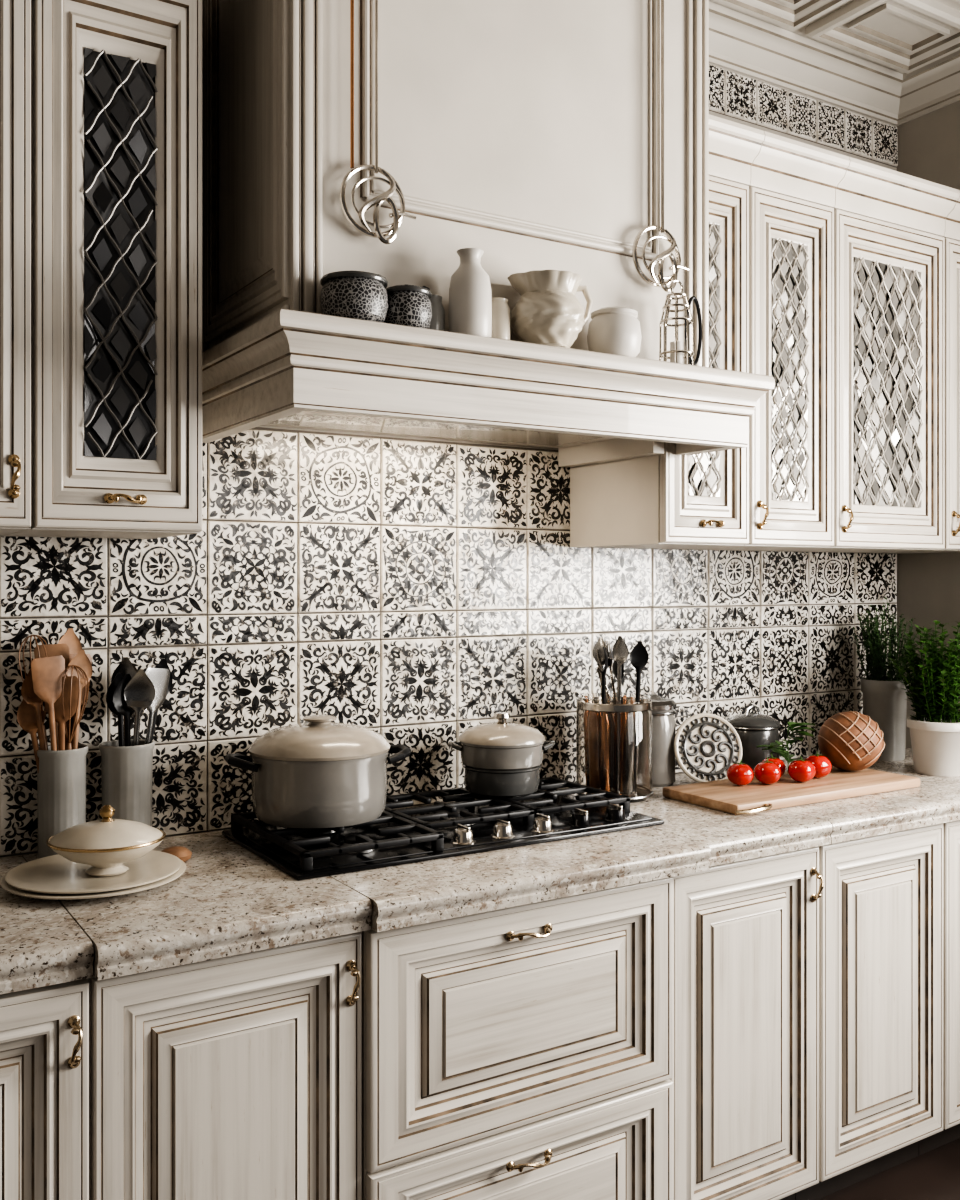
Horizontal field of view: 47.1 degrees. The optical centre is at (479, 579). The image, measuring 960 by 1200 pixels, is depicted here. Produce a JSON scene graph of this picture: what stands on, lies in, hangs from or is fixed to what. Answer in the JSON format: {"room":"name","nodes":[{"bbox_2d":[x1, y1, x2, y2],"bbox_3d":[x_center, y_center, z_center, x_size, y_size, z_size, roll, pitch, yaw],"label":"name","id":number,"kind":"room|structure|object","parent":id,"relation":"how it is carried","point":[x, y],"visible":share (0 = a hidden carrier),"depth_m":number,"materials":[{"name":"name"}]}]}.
{"room":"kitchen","nodes":[
{"label":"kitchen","id":0,"kind":"room"},
{"bbox_2d":[0,0,896,857],"bbox_3d":[-0.591,-0.062,2.453,4.790,3.045,0.150,0,0,-32],"label":"wall","id":1,"kind":"structure","parent":0,"point":[204,345],"depth_m":2.53,"materials":[{"name":"paint"}]},
{"bbox_2d":[0,0,30,535],"bbox_3d":[-0.952,-0.583,1.892,0.287,0.995,0.396,0,0,-32],"label":"upper cabinet","id":2,"kind":"object","parent":1,"relation":"attached to","point":[15,15],"visible":1,"depth_m":1.81,"materials":[{"name":"paint"}]},
{"bbox_2d":[2,0,201,538],"bbox_3d":[-0.707,-0.583,2.044,0.287,0.995,0.396,0,0,-32],"label":"upper cabinet","id":3,"kind":"object","parent":1,"relation":"attached to","point":[116,85],"visible":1,"depth_m":1.91,"materials":[{"name":"paint"}]},
{"bbox_2d":[0,427,896,856],"bbox_3d":[-0.146,0.102,2.635,3.537,0.877,0.011,0,0,-32],"label":"tile backsplash","id":4,"kind":"structure","parent":1,"relation":"attached to","point":[414,593],"depth_m":2.59,"materials":[{"name":"tile"}]},
{"bbox_2d":[202,0,774,466],"bbox_3d":[-0.002,-0.916,2.358,1.144,1.248,0.606,0,0,-32],"label":"range hood","id":5,"kind":"object","parent":1,"relation":"attached to","point":[522,133],"visible":0.94,"depth_m":2.17,"materials":[{"name":"paint"}]},
{"bbox_2d":[320,271,387,321],"bbox_3d":[-0.223,-0.499,1.952,0.121,0.102,0.120,0,0,-32],"label":"patterned bowl","id":6,"kind":"object","parent":5,"relation":"on","point":[362,295],"visible":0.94,"depth_m":1.90,"materials":[{"name":"grey ceramic"}]},
{"bbox_2d":[340,0,415,243],"bbox_3d":[-0.184,-1.072,2.025,0.152,0.905,0.033,0,0,-32],"label":"hanging ornament","id":7,"kind":"object","parent":5,"relation":"hanging from","point":[397,216],"visible":1,"depth_m":2.02,"materials":[{"name":"silver metal"}]},
{"bbox_2d":[384,284,431,328],"bbox_3d":[-0.134,-0.496,2.014,0.094,0.096,0.092,0,0,-32],"label":"patterned bowl","id":8,"kind":"object","parent":5,"relation":"on","point":[408,305],"visible":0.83,"depth_m":1.98,"materials":[{"name":"grey ceramic"}]},
{"bbox_2d":[429,295,444,330],"bbox_3d":[-0.092,-0.490,2.075,0.052,0.085,0.052,0,0,-32],"label":"ceramic jar","id":9,"kind":"object","parent":5,"relation":"on","point":[438,312],"visible":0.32,"depth_m":2.06,"materials":[{"name":"ceramic"}]},
{"bbox_2d":[448,248,491,336],"bbox_3d":[-0.018,-0.534,2.079,0.082,0.172,0.082,0,0,-32],"label":"ceramic vase","id":10,"kind":"object","parent":5,"relation":"on","point":[470,301],"visible":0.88,"depth_m":2.05,"materials":[{"name":"white ceramic"}]},
{"bbox_2d":[491,297,509,339],"bbox_3d":[0.035,-0.496,2.130,0.048,0.096,0.048,0,0,-32],"label":"ceramic jar","id":11,"kind":"object","parent":5,"relation":"on","point":[500,308],"visible":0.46,"depth_m":2.11,"materials":[{"name":"beige ceramic"}]},
{"bbox_2d":[508,270,592,347],"bbox_3d":[0.133,-0.521,2.174,0.150,0.146,0.146,0,0,31],"label":"pitcher","id":12,"kind":"object","parent":5,"relation":"on","point":[548,311],"visible":0.91,"depth_m":2.12,"materials":[{"name":"beige ceramic"}]},
{"bbox_2d":[587,306,641,356],"bbox_3d":[0.276,-0.502,2.263,0.112,0.108,0.112,0,0,-32],"label":"jar","id":13,"kind":"object","parent":5,"relation":"on","point":[616,330],"visible":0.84,"depth_m":2.22,"materials":[{"name":"white ceramic"}]},
{"bbox_2d":[632,0,688,292],"bbox_3d":[0.398,-1.077,2.387,0.152,0.905,0.033,0,0,-32],"label":"hanging ornament","id":14,"kind":"object","parent":5,"relation":"hanging from","point":[676,263],"visible":1,"depth_m":2.38,"materials":[{"name":"silver metal"}]},
{"bbox_2d":[659,279,701,365],"bbox_3d":[0.433,-0.545,2.353,0.101,0.194,0.076,0,0,-2],"label":"wire lantern","id":15,"kind":"object","parent":5,"relation":"on","point":[676,351],"visible":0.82,"depth_m":2.34,"materials":[{"name":"silver metal"}]},
{"bbox_2d":[570,175,748,548],"bbox_3d":[0.457,-0.527,2.768,0.277,0.885,0.396,0,0,-32],"label":"upper cabinet","id":16,"kind":"object","parent":1,"relation":"attached to","point":[668,499],"visible":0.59,"depth_m":2.67,"materials":[{"name":"paint"}]},
{"bbox_2d":[709,114,959,240],"bbox_3d":[0.926,-1.032,3.052,1.277,0.121,0.413,0,0,-32],"label":"trim","id":17,"kind":"structure","parent":16,"relation":"on","point":[738,153],"depth_m":2.82,"materials":[{"name":"paint"}]},
{"bbox_2d":[664,187,833,550],"bbox_3d":[0.705,-0.527,2.923,0.305,0.885,0.396,0,0,-32],"label":"upper cabinet","id":18,"kind":"object","parent":1,"relation":"attached to","point":[791,240],"visible":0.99,"depth_m":2.79,"materials":[{"name":"paint"}]},
{"bbox_2d":[709,64,897,167],"bbox_3d":[0.813,-1.405,3.232,1.278,0.130,0.010,0,0,-32],"label":"tiles","id":19,"kind":"structure","parent":1,"relation":"attached to","point":[731,94],"depth_m":3.32,"materials":[{"name":"tile"}]},
{"bbox_2d":[709,0,959,73],"bbox_3d":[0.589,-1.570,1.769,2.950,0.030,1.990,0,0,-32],"label":"ceiling","id":20,"kind":"structure","parent":1,"relation":"attached to","point":[826,29],"depth_m":3.09,"materials":[{"name":"paint"}]},
{"bbox_2d":[734,209,944,552],"bbox_3d":[1.030,-0.527,3.126,0.457,0.885,0.396,0,0,-32],"label":"upper cabinet","id":21,"kind":"object","parent":1,"relation":"attached to","point":[889,278],"visible":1,"depth_m":2.99,"materials":[{"name":"paint"}]},
{"bbox_2d":[845,238,959,553],"bbox_3d":[1.345,-0.527,3.321,0.279,0.885,0.396,0,0,-32],"label":"upper cabinet","id":22,"kind":"object","parent":1,"relation":"attached to","point":[952,247],"visible":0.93,"depth_m":3.12,"materials":[{"name":"paint"}]},
{"bbox_2d":[818,1138,959,1199],"bbox_3d":[0.455,1.510,0.631,4.940,0.100,4.350,0,0,-32],"label":"floor","id":23,"kind":"structure","parent":0,"point":[934,1174],"depth_m":2.67,"materials":[{"name":"wood"}]},
{"bbox_2d":[0,978,88,1199],"bbox_3d":[-0.935,1.026,1.764,0.476,0.868,0.632,0,0,-32],"label":"base cabinet","id":24,"kind":"object","parent":23,"relation":"on","point":[44,1031],"visible":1,"depth_m":1.62,"materials":[{"name":"paint"}]},
{"bbox_2d":[0,748,959,993],"bbox_3d":[0.192,0.566,2.453,3.158,0.051,0.658,0,0,-32],"label":"countertop","id":25,"kind":"structure","parent":24,"relation":"on","point":[228,900],"depth_m":1.97,"materials":[{"name":"stone"}]},
{"bbox_2d":[37,744,88,858],"bbox_3d":[-0.813,0.432,2.139,0.098,0.215,0.098,0,0,-32],"label":"utensil crock","id":26,"kind":"object","parent":25,"relation":"on","point":[61,777],"visible":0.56,"depth_m":2.10,"materials":[{"name":"ceramic"}]},
{"bbox_2d":[17,628,92,772],"bbox_3d":[-0.822,0.310,2.127,0.136,0.431,0.098,0,0,-15],"label":"wooden utensils","id":27,"kind":"object","parent":26,"relation":"in","point":[59,675],"visible":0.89,"depth_m":2.11,"materials":[{"name":"brown wood"}]},
{"bbox_2d":[0,850,185,899],"bbox_3d":[-0.686,0.527,1.964,0.313,0.025,0.313,0,0,-32],"label":"plate stack","id":28,"kind":"object","parent":25,"relation":"on","point":[57,877],"visible":0.88,"depth_m":1.93,"materials":[{"name":"beige ceramic"}]},
{"bbox_2d":[46,805,165,875],"bbox_3d":[-0.669,0.464,1.974,0.205,0.121,0.194,0,0,-2],"label":"soup tureen","id":29,"kind":"object","parent":28,"relation":"on","point":[107,843],"visible":1,"depth_m":1.93,"materials":[{"name":"beige ceramic"}]},
{"bbox_2d":[99,739,154,825],"bbox_3d":[-0.704,0.432,2.194,0.106,0.215,0.106,0,0,-32],"label":"utensil crock","id":30,"kind":"object","parent":25,"relation":"on","point":[126,771],"visible":0.6,"depth_m":2.15,"materials":[{"name":"ceramic"}]},
{"bbox_2d":[106,657,172,745],"bbox_3d":[-0.681,0.340,2.207,0.139,0.371,0.083,0,0,-32],"label":"kitchen utensils","id":31,"kind":"object","parent":30,"relation":"in","point":[131,691],"visible":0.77,"depth_m":2.18,"materials":[{"name":"metal"}]},
{"bbox_2d":[161,846,191,861],"bbox_3d":[-0.585,0.526,2.109,0.064,0.026,0.064,0,0,-32],"label":"spoon","id":32,"kind":"object","parent":25,"relation":"on","point":[184,854],"visible":0.62,"depth_m":2.10,"materials":[{"name":"brown wood"}]},
{"bbox_2d":[222,777,663,879],"bbox_3d":[-0.069,0.516,2.377,0.865,0.046,0.420,0,0,-32],"label":"gas cooktop","id":33,"kind":"object","parent":25,"relation":"in","point":[470,824],"visible":0.78,"depth_m":2.28,"materials":[{"name":"black metal"}]},
{"bbox_2d":[225,715,410,829],"bbox_3d":[-0.332,0.387,2.284,0.325,0.212,0.292,0,0,19],"label":"stock pot","id":34,"kind":"object","parent":33,"relation":"on","point":[320,773],"visible":1,"depth_m":2.17,"materials":[{"name":"beige metal"}]},
{"bbox_2d":[449,712,554,797],"bbox_3d":[0.051,0.400,2.552,0.200,0.187,0.200,0,0,42],"label":"pot","id":35,"kind":"object","parent":33,"relation":"on","point":[501,758],"visible":1,"depth_m":2.48,"materials":[{"name":"grey metal"}]},
{"bbox_2d":[576,693,653,802],"bbox_3d":[0.334,0.414,2.740,0.195,0.250,0.195,0,0,-32],"label":"jar","id":36,"kind":"object","parent":25,"relation":"on","point":[614,737],"visible":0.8,"depth_m":2.66,"materials":[{"name":"metal"}]},
{"bbox_2d":[585,636,648,699],"bbox_3d":[0.349,0.329,2.743,0.154,0.386,0.159,0,0,-32],"label":"utensils","id":37,"kind":"object","parent":36,"relation":"in","point":[639,656],"visible":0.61,"depth_m":2.71,"materials":[{"name":"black metal"}]},
{"bbox_2d":[649,694,676,786],"bbox_3d":[0.462,0.420,2.920,0.120,0.238,0.120,0,0,-32],"label":"storage jar","id":38,"kind":"object","parent":25,"relation":"on","point":[663,721],"visible":0.52,"depth_m":2.87,"materials":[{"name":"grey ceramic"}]},
{"bbox_2d":[674,713,741,782],"bbox_3d":[0.598,0.443,2.885,0.189,0.181,0.063,0,0,-10],"label":"trivet","id":39,"kind":"object","parent":25,"relation":"on","point":[706,745],"visible":0.93,"depth_m":2.88,"materials":[{"name":"beige ceramic"}]},
{"bbox_2d":[727,704,780,772],"bbox_3d":[0.767,0.445,3.092,0.152,0.190,0.152,0,0,-32],"label":"lidded canister","id":40,"kind":"object","parent":25,"relation":"on","point":[753,729],"visible":0.64,"depth_m":3.03,"materials":[{"name":"grey metal"}]},
{"bbox_2d":[663,765,919,814],"bbox_3d":[0.799,0.527,2.775,0.692,0.024,0.303,0,0,-32],"label":"cutting board","id":41,"kind":"object","parent":25,"relation":"on","point":[754,797],"visible":0.94,"depth_m":2.70,"materials":[{"name":"brown wood"}]},
{"bbox_2d":[727,759,753,785],"bbox_3d":[0.653,0.482,2.756,0.066,0.065,0.066,0,0,-32],"label":"tomato","id":42,"kind":"object","parent":41,"relation":"on","point":[740,774],"visible":1,"depth_m":2.73,"materials":[{"name":"red plant"}]},
{"bbox_2d":[754,757,780,783],"bbox_3d":[0.725,0.481,2.772,0.068,0.067,0.068,0,0,1],"label":"tomato","id":43,"kind":"object","parent":41,"relation":"on","point":[765,772],"visible":1,"depth_m":2.75,"materials":[{"name":"red plant"}]},
{"bbox_2d":[761,754,785,775],"bbox_3d":[0.756,0.482,2.845,0.066,0.065,0.066,0,0,34],"label":"tomato","id":44,"kind":"object","parent":41,"relation":"on","point":[779,762],"visible":0.42,"depth_m":2.83,"materials":[{"name":"red plant"}]},
{"bbox_2d":[756,722,814,763],"bbox_3d":[0.820,0.447,2.916,0.152,0.134,0.157,0,0,-32],"label":"basil sprig","id":45,"kind":"object","parent":41,"relation":"on","point":[778,749],"visible":0.99,"depth_m":2.92,"materials":[{"name":"green plant"}]},
{"bbox_2d":[788,756,815,781],"bbox_3d":[0.818,0.481,2.800,0.068,0.067,0.068,0,0,-24],"label":"tomato","id":46,"kind":"object","parent":41,"relation":"on","point":[799,770],"visible":1,"depth_m":2.78,"materials":[{"name":"red plant"}]},
{"bbox_2d":[805,751,831,777],"bbox_3d":[0.876,0.479,2.859,0.072,0.070,0.072,0,0,9],"label":"tomato","id":47,"kind":"object","parent":41,"relation":"on","point":[822,764],"visible":0.74,"depth_m":2.83,"materials":[{"name":"red plant"}]},
{"bbox_2d":[818,711,884,770],"bbox_3d":[1.000,0.434,2.964,0.172,0.162,0.172,0,0,-32],"label":"bread loaf","id":48,"kind":"object","parent":41,"relation":"on","point":[851,740],"visible":1,"depth_m":2.91,"materials":[{"name":"brown food"}]},
{"bbox_2d":[853,597,919,760],"bbox_3d":[1.216,0.295,3.322,0.204,0.489,0.184,0,0,38],"label":"potted plant","id":49,"kind":"object","parent":25,"relation":"on","point":[884,702],"visible":0.89,"depth_m":3.29,"materials":[{"name":"ceramic"}]},
{"bbox_2d":[890,620,959,776],"bbox_3d":[1.296,0.326,3.085,0.281,0.428,0.256,0,0,-32],"label":"potted plant","id":50,"kind":"object","parent":25,"relation":"on","point":[934,728],"visible":1,"depth_m":3.04,"materials":[{"name":"green plant"}]},
{"bbox_2d":[88,932,361,1199],"bbox_3d":[-0.541,1.026,2.010,0.450,0.868,0.632,0,0,-32],"label":"base cabinet","id":51,"kind":"object","parent":23,"relation":"on","point":[235,1077],"visible":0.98,"depth_m":1.76,"materials":[{"name":"paint"}]},
{"bbox_2d":[362,877,672,1199],"bbox_3d":[-0.052,1.026,2.303,0.688,0.868,0.650,0,0,-32],"label":"base cabinet","id":52,"kind":"object","parent":23,"relation":"on","point":[522,1052],"visible":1,"depth_m":2.04,"materials":[{"name":"paint"}]},
{"bbox_2d":[670,846,823,1199],"bbox_3d":[0.427,1.026,2.612,0.452,0.868,0.632,0,0,-32],"label":"base cabinet","id":53,"kind":"object","parent":23,"relation":"on","point":[745,1079],"visible":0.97,"depth_m":2.37,"materials":[{"name":"paint"}]},
{"bbox_2d":[795,823,942,1199],"bbox_3d":[0.803,1.026,2.863,0.448,0.868,0.603,0,0,-32],"label":"base cabinet","id":54,"kind":"object","parent":23,"relation":"on","point":[881,900],"visible":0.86,"depth_m":2.60,"materials":[{"name":"paint"}]},
{"bbox_2d":[919,820,959,1154],"bbox_3d":[1.260,1.026,3.131,0.610,0.868,0.632,0,0,-32],"label":"base cabinet","id":55,"kind":"object","parent":23,"relation":"on","point":[951,830],"visible":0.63,"depth_m":2.74,"materials":[{"name":"paint"}]},
{"bbox_2d":[897,100,959,747],"bbox_3d":[2.528,-0.062,1.833,0.150,3.045,4.200,0,0,-32],"label":"wall","id":56,"kind":"structure","parent":0,"point":[928,584],"depth_m":3.47,"materials":[{"name":"paint"}]},
{"bbox_2d":[709,1,959,125],"bbox_3d":[0.495,-1.530,0.567,4.640,0.109,4.200,0,0,-32],"label":"trim","id":57,"kind":"structure","parent":56,"relation":"attached to","point":[740,43],"depth_m":3.32,"materials":[{"name":"paint"}]}
]}

